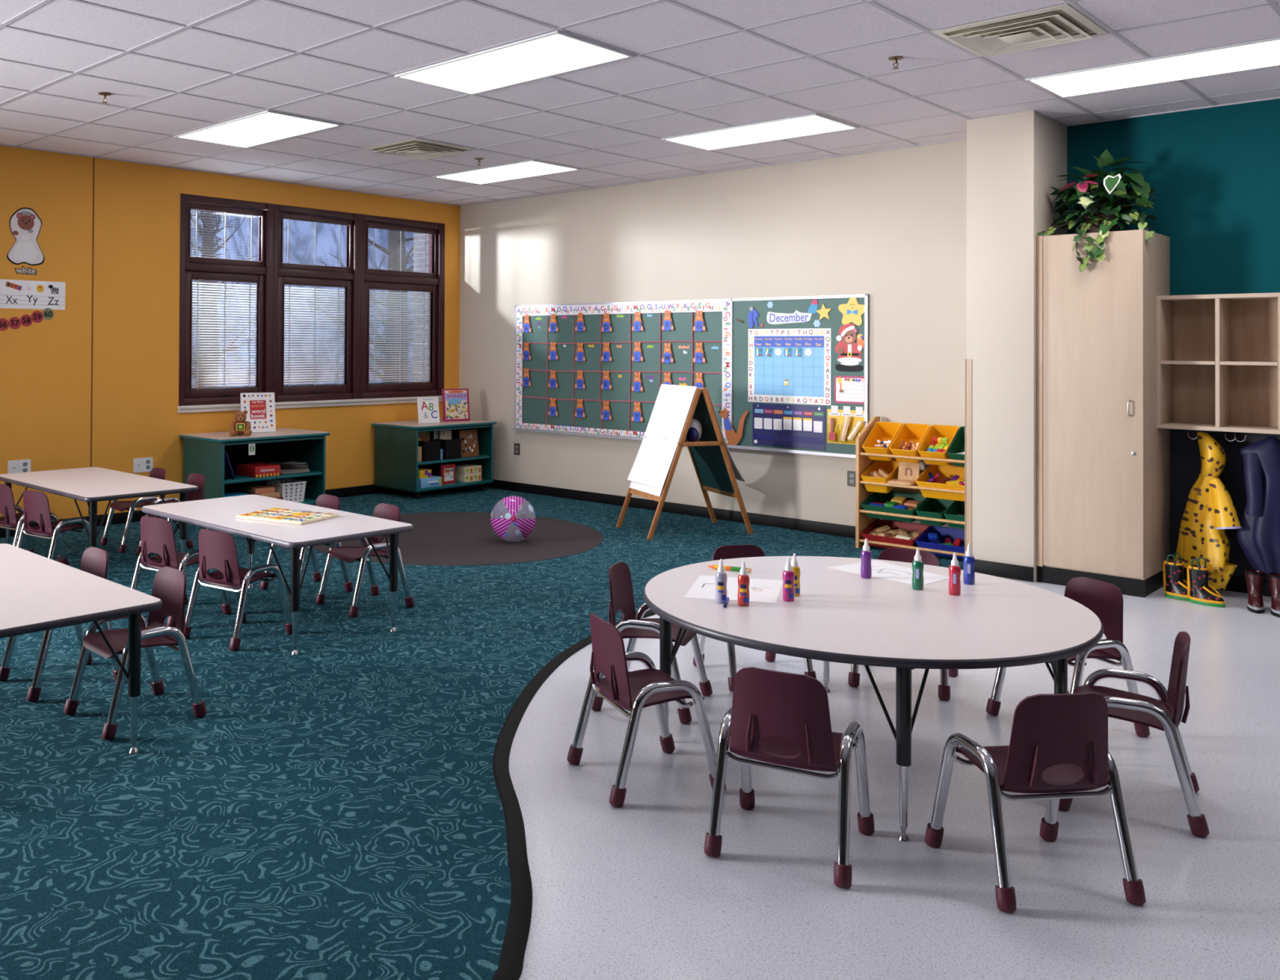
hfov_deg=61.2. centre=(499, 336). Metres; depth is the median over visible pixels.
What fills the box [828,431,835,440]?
card
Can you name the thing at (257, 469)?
game
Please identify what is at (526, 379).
cutout
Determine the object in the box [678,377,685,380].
card
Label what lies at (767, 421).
card
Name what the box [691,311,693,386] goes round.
strand
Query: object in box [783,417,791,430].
card
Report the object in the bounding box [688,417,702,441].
cloth bundle
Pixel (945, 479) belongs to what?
plastic shape
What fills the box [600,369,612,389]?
cutout
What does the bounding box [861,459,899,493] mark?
storage bin
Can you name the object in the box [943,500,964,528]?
storage bin
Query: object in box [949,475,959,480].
plastic shape
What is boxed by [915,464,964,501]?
storage bin
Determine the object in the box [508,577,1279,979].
floor
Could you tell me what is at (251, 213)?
blind
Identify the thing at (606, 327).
cutout
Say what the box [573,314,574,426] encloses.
strand
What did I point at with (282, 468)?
magazine
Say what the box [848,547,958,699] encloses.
child chair
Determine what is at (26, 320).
dot
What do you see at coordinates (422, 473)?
game
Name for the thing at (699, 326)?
cutout
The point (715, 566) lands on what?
pencil
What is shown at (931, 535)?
plastic toy
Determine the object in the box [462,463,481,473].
box
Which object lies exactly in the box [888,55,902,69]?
sprinkler
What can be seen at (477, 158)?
sprinkler
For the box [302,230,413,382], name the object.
bare tree
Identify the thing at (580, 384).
cutout
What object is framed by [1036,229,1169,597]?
tall cabinet
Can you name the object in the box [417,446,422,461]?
box
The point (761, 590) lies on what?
paper
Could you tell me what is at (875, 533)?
wooden block
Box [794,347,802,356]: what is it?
card
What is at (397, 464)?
bookcase
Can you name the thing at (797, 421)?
card
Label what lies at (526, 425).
letter border
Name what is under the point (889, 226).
wall
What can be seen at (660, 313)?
strand
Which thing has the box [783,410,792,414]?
tag
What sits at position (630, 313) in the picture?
strand
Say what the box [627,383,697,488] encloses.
paper pad
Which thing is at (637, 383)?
cutout
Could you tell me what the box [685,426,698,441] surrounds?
cloth bundle
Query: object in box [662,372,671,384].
cutout
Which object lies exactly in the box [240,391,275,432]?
picture book
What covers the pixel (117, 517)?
baseboard
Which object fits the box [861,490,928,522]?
storage bin
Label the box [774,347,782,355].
card
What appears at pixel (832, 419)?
stick
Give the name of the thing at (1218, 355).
cubby shelf
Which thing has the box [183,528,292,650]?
child chair
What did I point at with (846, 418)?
stick
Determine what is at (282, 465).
magazine
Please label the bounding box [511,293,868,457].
bulletin board
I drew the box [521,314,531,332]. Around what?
cutout
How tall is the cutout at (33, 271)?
0.061 m
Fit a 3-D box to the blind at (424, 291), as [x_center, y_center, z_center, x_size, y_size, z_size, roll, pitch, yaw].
[-0.998,0.009,10.699,0.020,0.931,0.822,0,-1,45]
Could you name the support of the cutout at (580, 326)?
attached to the bulletin board
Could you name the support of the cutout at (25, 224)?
attached to the wall at (46, 365)
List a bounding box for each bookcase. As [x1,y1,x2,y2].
[179,427,329,505]
[371,418,497,498]
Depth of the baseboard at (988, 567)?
6.69 m
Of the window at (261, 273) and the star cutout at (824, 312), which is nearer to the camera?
the star cutout at (824, 312)
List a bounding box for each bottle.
[715,558,727,603]
[737,560,749,605]
[782,556,794,601]
[791,552,799,596]
[860,537,871,577]
[911,547,924,589]
[948,551,960,595]
[963,543,974,584]
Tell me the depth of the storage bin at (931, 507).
7.47 m
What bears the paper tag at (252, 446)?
hanging from the bookcase at (203, 452)
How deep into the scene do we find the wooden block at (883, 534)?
7.60 m
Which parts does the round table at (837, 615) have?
leg, leg, leg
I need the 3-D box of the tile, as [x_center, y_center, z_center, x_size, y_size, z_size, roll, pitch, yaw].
[2.888,0.954,7.523,0.140,0.123,0.038,0,-1,37]
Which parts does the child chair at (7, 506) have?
backrest, seat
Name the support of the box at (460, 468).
on the box at (460, 477)
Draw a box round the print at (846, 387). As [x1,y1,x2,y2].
[836,377,863,398]
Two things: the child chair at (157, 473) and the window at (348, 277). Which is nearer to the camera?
the child chair at (157, 473)
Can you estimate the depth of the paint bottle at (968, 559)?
4.03 m
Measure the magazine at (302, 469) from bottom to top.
0.020 m
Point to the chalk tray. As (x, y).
(741, 444)
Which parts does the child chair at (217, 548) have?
backrest, seat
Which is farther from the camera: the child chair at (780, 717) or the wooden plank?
the wooden plank
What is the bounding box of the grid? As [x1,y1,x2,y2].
[0,0,1279,205]
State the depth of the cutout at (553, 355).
10.22 m
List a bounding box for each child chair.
[0,484,61,562]
[0,546,126,702]
[16,488,88,565]
[63,566,206,740]
[99,466,176,552]
[130,515,231,626]
[135,472,208,554]
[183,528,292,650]
[259,493,353,599]
[315,502,414,617]
[566,613,726,807]
[591,561,712,724]
[693,544,816,691]
[704,666,874,888]
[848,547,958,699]
[924,692,1146,912]
[986,576,1150,737]
[1058,631,1209,836]
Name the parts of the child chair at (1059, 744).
seat, backrest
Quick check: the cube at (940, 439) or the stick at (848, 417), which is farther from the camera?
the stick at (848, 417)
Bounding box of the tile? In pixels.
[897,462,919,480]
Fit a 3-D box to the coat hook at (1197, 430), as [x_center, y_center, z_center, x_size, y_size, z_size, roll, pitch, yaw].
[4.154,0.584,6.349,0.106,0.062,0.024,0,-1,45]
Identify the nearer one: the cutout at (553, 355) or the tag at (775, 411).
the tag at (775, 411)
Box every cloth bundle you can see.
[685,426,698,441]
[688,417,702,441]
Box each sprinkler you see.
[97,91,111,102]
[475,157,484,165]
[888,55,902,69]
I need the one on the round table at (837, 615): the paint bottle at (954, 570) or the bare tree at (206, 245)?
the paint bottle at (954, 570)
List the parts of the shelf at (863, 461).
panel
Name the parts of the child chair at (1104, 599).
seat, backrest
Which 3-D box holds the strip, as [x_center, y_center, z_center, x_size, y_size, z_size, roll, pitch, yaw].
[-3.563,-0.313,8.034,0.002,0.214,0.597,0,-1,45]
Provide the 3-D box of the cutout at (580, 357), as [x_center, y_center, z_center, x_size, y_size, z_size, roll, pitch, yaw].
[0.758,0.149,9.981,0.133,0.177,0.006,0,-1,45]
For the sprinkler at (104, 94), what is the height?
0.054 m
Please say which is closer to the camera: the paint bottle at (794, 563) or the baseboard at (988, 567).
the paint bottle at (794, 563)
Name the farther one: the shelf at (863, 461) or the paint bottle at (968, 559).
the shelf at (863, 461)
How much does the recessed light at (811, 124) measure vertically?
0.012 m
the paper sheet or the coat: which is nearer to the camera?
the coat
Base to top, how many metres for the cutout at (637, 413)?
0.177 m
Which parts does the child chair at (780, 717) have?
backrest, seat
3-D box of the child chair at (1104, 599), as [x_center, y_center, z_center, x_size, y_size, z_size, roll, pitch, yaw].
[2.172,1.220,4.094,0.410,0.545,0.404,0,-1,-18]
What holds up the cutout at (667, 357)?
attached to the bulletin board
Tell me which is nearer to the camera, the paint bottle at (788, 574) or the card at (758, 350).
the paint bottle at (788, 574)
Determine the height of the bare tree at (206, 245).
6.509 m
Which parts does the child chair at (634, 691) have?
backrest, seat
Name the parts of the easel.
leg, rail, leg, board panel, leg, rail, leg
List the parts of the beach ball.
striped panel, dotted panel, striped panel, dotted panel, striped panel, dotted panel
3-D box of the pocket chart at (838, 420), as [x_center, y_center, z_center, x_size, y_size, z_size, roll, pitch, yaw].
[2.637,0.690,8.106,0.320,0.260,0.020,0,-1,45]
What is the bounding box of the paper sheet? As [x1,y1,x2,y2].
[629,480,663,496]
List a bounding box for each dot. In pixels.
[0,318,8,330]
[8,316,21,328]
[20,314,32,326]
[31,310,43,322]
[42,307,53,319]
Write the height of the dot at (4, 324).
0.092 m
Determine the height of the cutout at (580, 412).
0.177 m
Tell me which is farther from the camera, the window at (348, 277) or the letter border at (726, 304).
the window at (348, 277)
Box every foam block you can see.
[868,502,884,506]
[884,501,897,507]
[890,495,906,505]
[893,504,907,509]
[904,499,920,509]
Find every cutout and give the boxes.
[6,207,44,265]
[14,266,36,275]
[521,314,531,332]
[521,342,531,359]
[521,368,531,386]
[547,342,558,359]
[547,369,558,387]
[547,397,558,416]
[548,313,558,332]
[574,312,586,331]
[574,342,586,361]
[574,369,585,388]
[574,398,585,417]
[600,312,612,332]
[600,342,612,361]
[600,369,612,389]
[600,400,612,420]
[631,311,644,331]
[631,342,643,361]
[631,371,643,391]
[631,401,643,422]
[661,310,674,330]
[661,342,674,363]
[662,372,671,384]
[692,310,706,331]
[692,342,706,363]
[693,372,704,387]
[718,406,748,444]
[747,306,758,328]
[767,301,773,307]
[783,378,791,385]
[808,298,817,313]
[813,320,820,326]
[815,302,831,319]
[835,324,864,371]
[838,297,864,325]
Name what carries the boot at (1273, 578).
on the floor
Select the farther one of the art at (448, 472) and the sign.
the art at (448, 472)
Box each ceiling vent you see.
[364,137,474,159]
[932,3,1108,57]
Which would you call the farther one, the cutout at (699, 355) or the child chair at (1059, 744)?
the cutout at (699, 355)
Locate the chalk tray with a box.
[511,426,855,457]
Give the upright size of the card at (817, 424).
0.088 m
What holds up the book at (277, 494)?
on the book
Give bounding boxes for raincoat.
[1175,431,1241,589]
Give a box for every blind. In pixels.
[190,208,259,260]
[191,280,257,388]
[283,218,347,266]
[284,284,345,386]
[368,227,432,272]
[368,288,431,383]
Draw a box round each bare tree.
[190,208,258,387]
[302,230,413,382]
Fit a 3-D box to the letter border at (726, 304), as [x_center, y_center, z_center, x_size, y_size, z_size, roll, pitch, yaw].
[1.889,0.299,8.859,0.090,1.192,0.001,0,-1,45]
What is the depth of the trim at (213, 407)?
9.94 m
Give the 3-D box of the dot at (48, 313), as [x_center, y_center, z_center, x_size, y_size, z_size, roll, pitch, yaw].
[-3.445,-0.171,8.152,0.002,0.092,0.092,0,-1,45]
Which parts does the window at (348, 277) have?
sash, sash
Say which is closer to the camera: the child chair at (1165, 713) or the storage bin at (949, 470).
the child chair at (1165, 713)
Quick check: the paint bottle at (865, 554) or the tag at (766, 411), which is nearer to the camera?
the paint bottle at (865, 554)
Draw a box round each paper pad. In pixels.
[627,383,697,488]
[696,386,746,482]
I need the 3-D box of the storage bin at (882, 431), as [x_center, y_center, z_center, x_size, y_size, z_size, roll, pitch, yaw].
[2.770,0.756,7.694,0.194,0.264,0.301,0,-1,45]
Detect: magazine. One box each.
[269,462,306,466]
[271,461,307,464]
[280,466,309,471]
[280,468,308,472]
[280,470,310,473]
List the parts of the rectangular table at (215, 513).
leg, leg, leg, leg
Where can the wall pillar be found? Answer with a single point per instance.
(1013, 160)
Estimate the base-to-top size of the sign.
0.107 m
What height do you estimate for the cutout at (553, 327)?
0.177 m
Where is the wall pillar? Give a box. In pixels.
[966,110,1066,582]
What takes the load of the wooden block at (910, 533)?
in the storage bin at (910, 526)
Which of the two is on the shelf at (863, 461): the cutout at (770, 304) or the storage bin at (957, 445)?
the storage bin at (957, 445)
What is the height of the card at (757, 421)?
0.088 m
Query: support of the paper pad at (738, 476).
attached to the easel
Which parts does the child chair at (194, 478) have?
backrest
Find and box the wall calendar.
[747,328,831,404]
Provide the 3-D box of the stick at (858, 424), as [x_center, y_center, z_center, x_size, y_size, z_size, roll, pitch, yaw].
[2.671,0.707,8.028,0.113,0.153,0.003,0,-1,45]
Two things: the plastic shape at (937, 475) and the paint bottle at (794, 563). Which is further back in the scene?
the plastic shape at (937, 475)
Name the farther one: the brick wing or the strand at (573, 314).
the brick wing
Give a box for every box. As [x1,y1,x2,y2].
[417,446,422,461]
[455,464,473,474]
[455,473,473,482]
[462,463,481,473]
[472,472,481,480]
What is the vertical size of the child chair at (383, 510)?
0.545 m
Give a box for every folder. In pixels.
[224,451,235,479]
[224,462,226,479]
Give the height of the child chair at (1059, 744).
0.545 m
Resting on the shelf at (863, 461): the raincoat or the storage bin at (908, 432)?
the storage bin at (908, 432)
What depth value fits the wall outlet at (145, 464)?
8.69 m
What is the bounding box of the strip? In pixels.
[0,279,65,309]
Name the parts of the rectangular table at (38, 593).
leg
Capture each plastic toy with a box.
[928,532,937,541]
[931,538,941,543]
[944,537,951,542]
[952,537,962,546]
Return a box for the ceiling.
[0,0,1279,204]
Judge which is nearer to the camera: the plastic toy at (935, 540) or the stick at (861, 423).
the plastic toy at (935, 540)
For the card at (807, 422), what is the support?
attached to the pocket chart at (784, 437)
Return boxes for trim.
[90,157,94,466]
[177,234,442,413]
[491,609,655,979]
[964,359,972,555]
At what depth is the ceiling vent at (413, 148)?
7.94 m
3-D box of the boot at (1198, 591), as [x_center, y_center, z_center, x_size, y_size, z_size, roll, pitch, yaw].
[4.008,1.391,6.053,0.095,0.254,0.192,1,-1,-37]
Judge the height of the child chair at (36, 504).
0.545 m
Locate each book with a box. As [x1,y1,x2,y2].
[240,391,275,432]
[242,484,275,493]
[243,491,279,497]
[417,396,439,422]
[417,433,429,440]
[433,430,439,439]
[439,430,451,439]
[440,463,455,484]
[441,388,470,421]
[458,429,479,457]
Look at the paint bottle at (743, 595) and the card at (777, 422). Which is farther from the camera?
the card at (777, 422)
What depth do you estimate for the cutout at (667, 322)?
9.28 m
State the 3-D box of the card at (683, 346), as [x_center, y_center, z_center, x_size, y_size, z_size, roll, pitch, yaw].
[1.587,0.092,9.173,0.115,0.026,0.001,0,-1,45]
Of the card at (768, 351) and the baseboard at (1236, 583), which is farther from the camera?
the card at (768, 351)
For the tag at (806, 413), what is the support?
attached to the pocket chart at (784, 437)
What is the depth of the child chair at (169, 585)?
4.13 m
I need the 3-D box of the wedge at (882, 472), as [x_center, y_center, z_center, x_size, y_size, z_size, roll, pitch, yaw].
[2.782,0.986,7.660,0.033,0.066,0.110,1,-1,-39]
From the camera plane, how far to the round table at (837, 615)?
3.51 m
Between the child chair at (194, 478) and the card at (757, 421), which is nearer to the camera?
the child chair at (194, 478)
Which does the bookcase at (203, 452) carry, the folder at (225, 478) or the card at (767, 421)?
the folder at (225, 478)
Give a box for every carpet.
[0,485,964,979]
[313,511,603,565]
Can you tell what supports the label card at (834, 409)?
attached to the pocket chart at (838, 420)
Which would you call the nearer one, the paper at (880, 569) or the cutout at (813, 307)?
the paper at (880, 569)
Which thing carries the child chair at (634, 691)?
on the floor
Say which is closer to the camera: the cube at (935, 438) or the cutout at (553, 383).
the cube at (935, 438)
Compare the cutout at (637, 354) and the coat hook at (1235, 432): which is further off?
the cutout at (637, 354)
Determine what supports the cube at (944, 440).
in the storage bin at (949, 432)
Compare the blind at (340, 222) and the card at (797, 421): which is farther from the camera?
the blind at (340, 222)
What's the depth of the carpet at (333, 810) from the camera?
3.63 m
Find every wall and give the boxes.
[0,145,460,525]
[458,98,1279,528]
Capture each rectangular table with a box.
[0,466,198,552]
[0,543,162,753]
[141,494,413,654]
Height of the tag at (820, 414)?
0.030 m
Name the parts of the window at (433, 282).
sash, sash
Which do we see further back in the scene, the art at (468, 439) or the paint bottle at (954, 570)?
the art at (468, 439)
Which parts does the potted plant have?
pot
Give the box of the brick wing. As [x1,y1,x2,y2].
[412,232,428,382]
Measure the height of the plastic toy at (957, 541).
0.054 m
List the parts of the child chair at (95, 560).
backrest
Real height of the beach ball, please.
0.334 m
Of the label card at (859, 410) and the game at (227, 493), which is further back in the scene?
the game at (227, 493)
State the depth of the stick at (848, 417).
8.08 m
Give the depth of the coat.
6.06 m
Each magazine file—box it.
[417,439,440,461]
[429,435,461,459]
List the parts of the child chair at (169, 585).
seat, backrest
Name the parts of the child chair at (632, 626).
backrest, seat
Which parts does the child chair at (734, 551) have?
backrest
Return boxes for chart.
[752,403,825,449]
[826,408,864,444]
[834,375,864,404]
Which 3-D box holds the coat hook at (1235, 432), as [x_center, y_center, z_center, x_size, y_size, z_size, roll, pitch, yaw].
[4.287,0.583,6.217,0.106,0.062,0.024,0,-1,45]
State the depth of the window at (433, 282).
10.71 m
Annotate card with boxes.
[678,345,689,348]
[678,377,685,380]
[754,417,762,428]
[755,346,762,355]
[764,346,773,356]
[764,417,772,429]
[773,418,782,430]
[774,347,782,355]
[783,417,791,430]
[784,346,791,356]
[793,417,801,430]
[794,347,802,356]
[803,417,812,431]
[804,347,812,355]
[813,420,822,432]
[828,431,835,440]
[829,405,839,415]
[840,405,852,416]
[853,406,864,417]
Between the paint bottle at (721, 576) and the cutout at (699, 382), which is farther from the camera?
the cutout at (699, 382)
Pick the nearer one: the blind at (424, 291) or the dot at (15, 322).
the dot at (15, 322)
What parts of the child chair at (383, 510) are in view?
seat, backrest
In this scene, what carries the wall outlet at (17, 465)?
attached to the wall at (46, 365)
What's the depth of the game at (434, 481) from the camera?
10.06 m
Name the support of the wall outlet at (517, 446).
attached to the wall at (889, 226)
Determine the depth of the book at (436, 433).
10.34 m
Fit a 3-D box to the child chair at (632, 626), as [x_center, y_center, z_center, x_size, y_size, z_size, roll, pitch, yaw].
[0.623,1.214,4.331,0.410,0.545,0.404,0,-1,24]
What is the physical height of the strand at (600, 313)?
1.060 m
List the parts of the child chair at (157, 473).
seat, backrest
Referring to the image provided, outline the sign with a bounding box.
[766,310,811,324]
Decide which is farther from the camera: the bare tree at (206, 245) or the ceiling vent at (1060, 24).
the bare tree at (206, 245)
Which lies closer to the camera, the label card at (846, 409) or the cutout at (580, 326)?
the label card at (846, 409)
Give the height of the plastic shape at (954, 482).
0.077 m
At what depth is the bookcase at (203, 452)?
9.07 m
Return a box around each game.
[224,490,248,497]
[235,462,279,477]
[417,467,431,478]
[417,475,441,488]
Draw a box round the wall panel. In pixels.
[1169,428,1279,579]
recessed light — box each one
[173,110,342,147]
[394,30,634,94]
[432,159,580,184]
[661,113,858,151]
[1025,36,1279,97]
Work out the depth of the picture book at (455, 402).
10.64 m
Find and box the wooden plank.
[887,478,916,485]
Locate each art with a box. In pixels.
[444,467,453,480]
[461,431,476,453]
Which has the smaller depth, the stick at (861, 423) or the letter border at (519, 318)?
the stick at (861, 423)
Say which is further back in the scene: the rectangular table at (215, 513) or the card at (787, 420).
the card at (787, 420)
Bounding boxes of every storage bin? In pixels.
[860,519,930,549]
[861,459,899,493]
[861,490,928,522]
[862,421,902,460]
[888,422,929,462]
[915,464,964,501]
[915,497,955,525]
[915,525,964,558]
[917,424,959,465]
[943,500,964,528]
[946,426,964,466]
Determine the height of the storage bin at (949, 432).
0.264 m
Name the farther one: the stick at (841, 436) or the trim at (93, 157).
the trim at (93, 157)
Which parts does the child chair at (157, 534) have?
backrest, seat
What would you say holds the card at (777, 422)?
attached to the pocket chart at (784, 437)
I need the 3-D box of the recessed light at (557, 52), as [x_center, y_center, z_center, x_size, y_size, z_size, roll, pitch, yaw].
[0.056,-1.420,5.617,1.193,0.012,0.584,0,-1,45]
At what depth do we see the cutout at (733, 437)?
8.81 m
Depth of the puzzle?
5.54 m
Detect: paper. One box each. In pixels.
[684,574,782,603]
[828,560,949,584]
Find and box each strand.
[522,340,722,343]
[522,368,722,373]
[522,395,721,405]
[546,315,548,425]
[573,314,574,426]
[600,313,602,429]
[628,313,631,431]
[659,312,661,388]
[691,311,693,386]
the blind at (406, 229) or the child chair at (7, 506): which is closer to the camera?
the child chair at (7, 506)
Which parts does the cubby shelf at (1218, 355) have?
shelf, panel, panel, shelf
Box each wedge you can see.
[873,470,884,477]
[879,468,888,477]
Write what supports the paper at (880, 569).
on the round table at (837, 615)
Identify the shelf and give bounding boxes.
[855,416,964,556]
[1156,292,1279,434]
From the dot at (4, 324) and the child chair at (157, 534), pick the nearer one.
the child chair at (157, 534)
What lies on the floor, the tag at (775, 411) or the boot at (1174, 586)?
the boot at (1174, 586)
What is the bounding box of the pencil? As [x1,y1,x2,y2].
[707,564,751,572]
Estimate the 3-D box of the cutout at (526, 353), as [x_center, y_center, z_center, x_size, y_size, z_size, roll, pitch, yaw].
[0.267,0.147,10.469,0.133,0.177,0.006,0,-1,45]
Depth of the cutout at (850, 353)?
8.10 m
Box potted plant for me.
[1036,148,1159,271]
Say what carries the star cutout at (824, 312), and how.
attached to the bulletin board
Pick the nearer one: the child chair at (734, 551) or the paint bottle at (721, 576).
the paint bottle at (721, 576)
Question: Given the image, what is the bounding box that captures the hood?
[1196,431,1226,475]
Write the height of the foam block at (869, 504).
0.060 m
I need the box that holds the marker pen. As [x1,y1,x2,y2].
[723,596,728,607]
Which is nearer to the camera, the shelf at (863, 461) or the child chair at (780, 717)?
the child chair at (780, 717)
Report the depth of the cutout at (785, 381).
8.47 m
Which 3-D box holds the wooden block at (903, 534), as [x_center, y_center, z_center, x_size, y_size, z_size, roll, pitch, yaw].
[2.855,1.419,7.521,0.054,0.061,0.078,0,-1,36]
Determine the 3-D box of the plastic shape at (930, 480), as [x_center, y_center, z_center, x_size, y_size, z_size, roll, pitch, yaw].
[2.980,1.020,7.426,0.081,0.066,0.032,0,-1,0]
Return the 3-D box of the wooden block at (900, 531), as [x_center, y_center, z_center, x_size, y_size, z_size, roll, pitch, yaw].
[2.879,1.400,7.613,0.050,0.043,0.074,0,-1,17]
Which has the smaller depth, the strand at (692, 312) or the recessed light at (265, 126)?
the recessed light at (265, 126)
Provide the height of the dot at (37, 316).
0.092 m
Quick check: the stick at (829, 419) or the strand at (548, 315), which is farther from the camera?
the strand at (548, 315)
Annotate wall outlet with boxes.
[8,458,31,473]
[133,457,152,472]
[514,443,519,454]
[847,470,855,486]
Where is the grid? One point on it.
(1272, 3)
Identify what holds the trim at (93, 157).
attached to the wall at (46, 365)
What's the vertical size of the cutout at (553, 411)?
0.177 m
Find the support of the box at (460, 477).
on the bookcase at (397, 464)
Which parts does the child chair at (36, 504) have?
backrest, seat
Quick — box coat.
[1236,435,1279,573]
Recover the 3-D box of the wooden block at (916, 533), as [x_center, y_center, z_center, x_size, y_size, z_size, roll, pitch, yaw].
[2.949,1.409,7.547,0.053,0.059,0.076,0,-1,30]
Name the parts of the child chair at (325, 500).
backrest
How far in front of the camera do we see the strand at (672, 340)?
9.51 m
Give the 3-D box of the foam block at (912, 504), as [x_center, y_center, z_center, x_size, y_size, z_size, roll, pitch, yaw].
[2.943,1.202,7.595,0.091,0.061,0.087,0,-1,42]
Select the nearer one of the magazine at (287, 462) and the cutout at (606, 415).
the magazine at (287, 462)
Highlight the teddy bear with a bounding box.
[229,409,252,435]
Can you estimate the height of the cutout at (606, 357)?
0.177 m
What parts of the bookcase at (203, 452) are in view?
panel, panel, shelf, rail, shelf, panel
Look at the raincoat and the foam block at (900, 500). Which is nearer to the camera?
the raincoat
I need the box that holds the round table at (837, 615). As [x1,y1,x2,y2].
[643,555,1103,841]
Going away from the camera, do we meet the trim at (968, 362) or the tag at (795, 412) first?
the trim at (968, 362)
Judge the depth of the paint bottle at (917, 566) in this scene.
3.94 m
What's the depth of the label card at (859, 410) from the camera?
8.04 m
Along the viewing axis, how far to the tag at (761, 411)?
8.64 m
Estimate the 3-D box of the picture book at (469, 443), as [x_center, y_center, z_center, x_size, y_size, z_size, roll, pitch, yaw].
[-0.297,1.053,10.495,0.051,0.264,0.236,0,-1,45]
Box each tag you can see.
[248,443,255,454]
[755,408,763,413]
[764,408,773,413]
[773,409,782,413]
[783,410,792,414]
[793,410,802,414]
[804,411,813,415]
[813,411,823,416]
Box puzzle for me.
[235,507,338,524]
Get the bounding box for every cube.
[932,436,937,443]
[937,436,942,443]
[942,437,948,444]
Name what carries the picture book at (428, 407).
on the bookcase at (397, 464)
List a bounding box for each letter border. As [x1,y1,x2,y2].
[515,315,522,422]
[515,422,644,437]
[516,300,722,315]
[721,300,731,443]
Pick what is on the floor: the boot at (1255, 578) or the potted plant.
the boot at (1255, 578)
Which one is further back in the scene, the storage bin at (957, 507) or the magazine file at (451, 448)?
the magazine file at (451, 448)
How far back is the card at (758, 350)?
8.65 m
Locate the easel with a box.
[616,386,753,539]
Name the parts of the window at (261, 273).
sash, sash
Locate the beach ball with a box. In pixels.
[490,495,536,542]
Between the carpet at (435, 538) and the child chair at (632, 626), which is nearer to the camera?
the child chair at (632, 626)
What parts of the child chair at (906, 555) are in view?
backrest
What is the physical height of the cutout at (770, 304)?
0.052 m
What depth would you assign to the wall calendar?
8.45 m
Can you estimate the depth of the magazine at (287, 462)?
9.18 m
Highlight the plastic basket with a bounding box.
[266,478,306,502]
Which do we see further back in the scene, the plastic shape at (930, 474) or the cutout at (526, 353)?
the cutout at (526, 353)
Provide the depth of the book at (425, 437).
10.19 m
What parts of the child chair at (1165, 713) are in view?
seat, backrest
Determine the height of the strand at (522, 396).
0.032 m
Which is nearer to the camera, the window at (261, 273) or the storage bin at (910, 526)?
the storage bin at (910, 526)
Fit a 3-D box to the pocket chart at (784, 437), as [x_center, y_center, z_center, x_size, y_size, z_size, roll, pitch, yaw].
[2.289,0.711,8.461,0.640,0.336,0.006,0,-1,45]
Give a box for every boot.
[1163,552,1189,600]
[1186,556,1225,607]
[1244,568,1265,613]
[1267,572,1279,617]
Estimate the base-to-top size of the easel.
1.136 m
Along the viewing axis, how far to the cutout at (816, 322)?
8.29 m
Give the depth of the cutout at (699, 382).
9.04 m
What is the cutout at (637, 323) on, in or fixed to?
attached to the bulletin board
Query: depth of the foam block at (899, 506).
7.54 m
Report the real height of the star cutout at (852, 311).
0.224 m
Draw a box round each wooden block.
[872,531,881,535]
[875,524,890,533]
[878,532,891,536]
[888,528,898,535]
[895,533,911,539]
[898,528,906,533]
[901,532,909,536]
[906,530,912,537]
[911,530,920,537]
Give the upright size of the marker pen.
0.011 m
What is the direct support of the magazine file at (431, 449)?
on the bookcase at (397, 464)
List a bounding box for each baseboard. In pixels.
[0,484,398,537]
[475,479,918,546]
[974,559,1033,582]
[1183,568,1271,596]
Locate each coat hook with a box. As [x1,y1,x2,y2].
[1186,430,1208,439]
[1224,431,1246,441]
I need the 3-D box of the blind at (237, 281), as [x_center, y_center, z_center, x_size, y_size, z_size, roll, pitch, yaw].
[-2.395,-0.012,9.296,0.020,0.931,0.652,0,-1,45]
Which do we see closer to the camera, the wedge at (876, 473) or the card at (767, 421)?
the wedge at (876, 473)
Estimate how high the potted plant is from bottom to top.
0.766 m
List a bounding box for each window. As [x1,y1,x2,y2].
[178,193,274,405]
[273,204,360,401]
[360,213,444,398]
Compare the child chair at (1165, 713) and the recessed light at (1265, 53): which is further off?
the recessed light at (1265, 53)
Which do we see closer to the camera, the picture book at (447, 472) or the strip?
the strip
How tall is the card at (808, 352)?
0.068 m
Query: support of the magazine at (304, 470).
on the bookcase at (203, 452)
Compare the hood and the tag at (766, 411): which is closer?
the hood
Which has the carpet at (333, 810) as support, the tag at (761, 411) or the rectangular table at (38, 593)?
the rectangular table at (38, 593)
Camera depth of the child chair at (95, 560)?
4.54 m
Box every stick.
[828,417,831,431]
[830,417,834,432]
[839,415,845,440]
[841,415,847,440]
[842,416,850,440]
[847,420,861,439]
[850,420,862,439]
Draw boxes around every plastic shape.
[925,477,933,482]
[928,471,936,481]
[931,473,939,482]
[937,476,951,483]
[946,479,964,484]
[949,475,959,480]
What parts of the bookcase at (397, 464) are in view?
panel, plate, panel, shelf, shelf, rail, panel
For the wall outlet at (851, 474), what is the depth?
8.09 m

